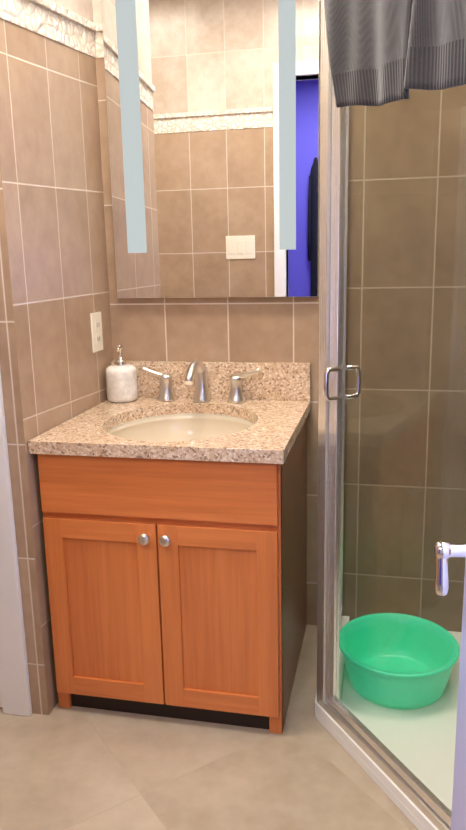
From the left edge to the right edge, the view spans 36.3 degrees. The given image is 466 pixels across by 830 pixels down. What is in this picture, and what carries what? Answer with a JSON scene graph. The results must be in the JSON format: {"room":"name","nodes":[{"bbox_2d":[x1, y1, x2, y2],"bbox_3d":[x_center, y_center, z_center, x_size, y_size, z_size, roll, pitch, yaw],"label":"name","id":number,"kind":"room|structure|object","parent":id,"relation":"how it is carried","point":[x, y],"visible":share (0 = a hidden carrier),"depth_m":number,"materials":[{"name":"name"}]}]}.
{"room":"bathroom","nodes":[
{"label":"bathroom","id":0,"kind":"room"},
{"bbox_2d":[0,0,112,714],"bbox_3d":[-1.159,-0.584,2.534,1.250,3.000,0.834,2,13,12],"label":"wall","id":1,"kind":"structure","parent":0,"point":[54,288],"depth_m":2.25,"materials":[{"name":"tile"}]},
{"bbox_2d":[0,371,31,715],"bbox_3d":[-1.199,-0.276,2.165,1.043,2.560,0.020,2,13,12],"label":"trim","id":2,"kind":"structure","parent":1,"relation":"attached to","point":[15,687],"depth_m":2.25,"materials":[{"name":"white paint"}]},
{"bbox_2d":[0,0,103,57],"bbox_3d":[-0.562,-1.227,2.204,0.020,0.175,0.732,2,13,12],"label":"trim","id":3,"kind":"structure","parent":1,"relation":"attached to","point":[49,19],"depth_m":2.19,"materials":[{"name":"tile"}]},
{"bbox_2d":[90,312,102,352],"bbox_3d":[-0.502,-0.307,2.627,0.009,0.142,0.086,2,13,12],"label":"electrical outlet","id":4,"kind":"object","parent":1,"relation":"attached to","point":[96,331],"visible":1,"depth_m":2.62,"materials":[{"name":"beige plastic"}]},
{"bbox_2d":[0,624,417,829],"bbox_3d":[-0.204,1.348,0.788,3.950,0.050,4.600,2,13,12],"label":"floor","id":5,"kind":"structure","parent":0,"point":[76,768],"depth_m":2.05,"materials":[{"name":"tile"}]},
{"bbox_2d":[28,361,310,733],"bbox_3d":[-0.158,0.397,2.478,0.777,1.068,0.740,2,13,12],"label":"bathroom vanity","id":6,"kind":"object","parent":5,"relation":"on","point":[175,535],"visible":0.96,"depth_m":2.19,"materials":[{"name":"brown wood"}]},
{"bbox_2d":[105,345,137,402],"bbox_3d":[-0.424,-0.160,2.698,0.118,0.213,0.118,2,13,12],"label":"soap dispenser","id":7,"kind":"object","parent":6,"relation":"on","point":[121,382],"visible":1,"depth_m":2.66,"materials":[{"name":"ceramic"}]},
{"bbox_2d":[141,360,260,402],"bbox_3d":[-0.137,-0.119,2.597,0.461,0.165,0.225,2,13,12],"label":"faucet","id":8,"kind":"object","parent":6,"relation":"on","point":[197,369],"visible":0.94,"depth_m":2.65,"materials":[{"name":"silver metal"}]},
{"bbox_2d":[315,0,465,829],"bbox_3d":[0.750,-0.108,1.944,1.040,2.250,1.157,2,13,12],"label":"shower enclosure","id":9,"kind":"object","parent":5,"relation":"on","point":[404,758],"visible":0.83,"depth_m":1.98,"materials":[{"name":"clear glass"}]},
{"bbox_2d":[324,0,465,107],"bbox_3d":[0.375,-0.914,1.524,0.174,0.517,0.656,-7,14,-24],"label":"towel","id":10,"kind":"object","parent":9,"relation":"hanging from","point":[381,52],"visible":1,"depth_m":1.50,"materials":[{"name":"grey fabric"}]},
{"bbox_2d":[339,613,459,708],"bbox_3d":[0.556,0.837,2.408,0.402,0.152,0.402,2,13,12],"label":"basin","id":11,"kind":"object","parent":9,"relation":"in","point":[390,655],"depth_m":2.48,"materials":[{"name":"teal plastic"}]},
{"bbox_2d":[92,0,465,631],"bbox_3d":[0.506,-0.621,2.543,2.000,3.000,0.100,2,13,12],"label":"wall","id":12,"kind":"structure","parent":0,"point":[427,371],"depth_m":2.61,"materials":[{"name":"tile"}]},
{"bbox_2d":[101,0,320,297],"bbox_3d":[-0.078,-1.124,2.480,0.758,1.408,0.044,2,13,12],"label":"mirror","id":13,"kind":"object","parent":12,"relation":"attached to","point":[213,111],"visible":0.94,"depth_m":2.50,"materials":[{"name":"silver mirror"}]},
{"bbox_3d":[-0.525,-0.203,0.767,3.250,3.000,0.100,2,13,12],"label":"wall","id":14,"kind":"structure","parent":0,"visible":0},
{"bbox_2d":[434,541,465,829],"bbox_3d":[0.429,-0.011,1.042,0.203,2.450,0.680,2,13,12],"label":"door","id":15,"kind":"structure","parent":14,"relation":"in","point":[444,551],"depth_m":1.47,"materials":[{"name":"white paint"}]}
]}

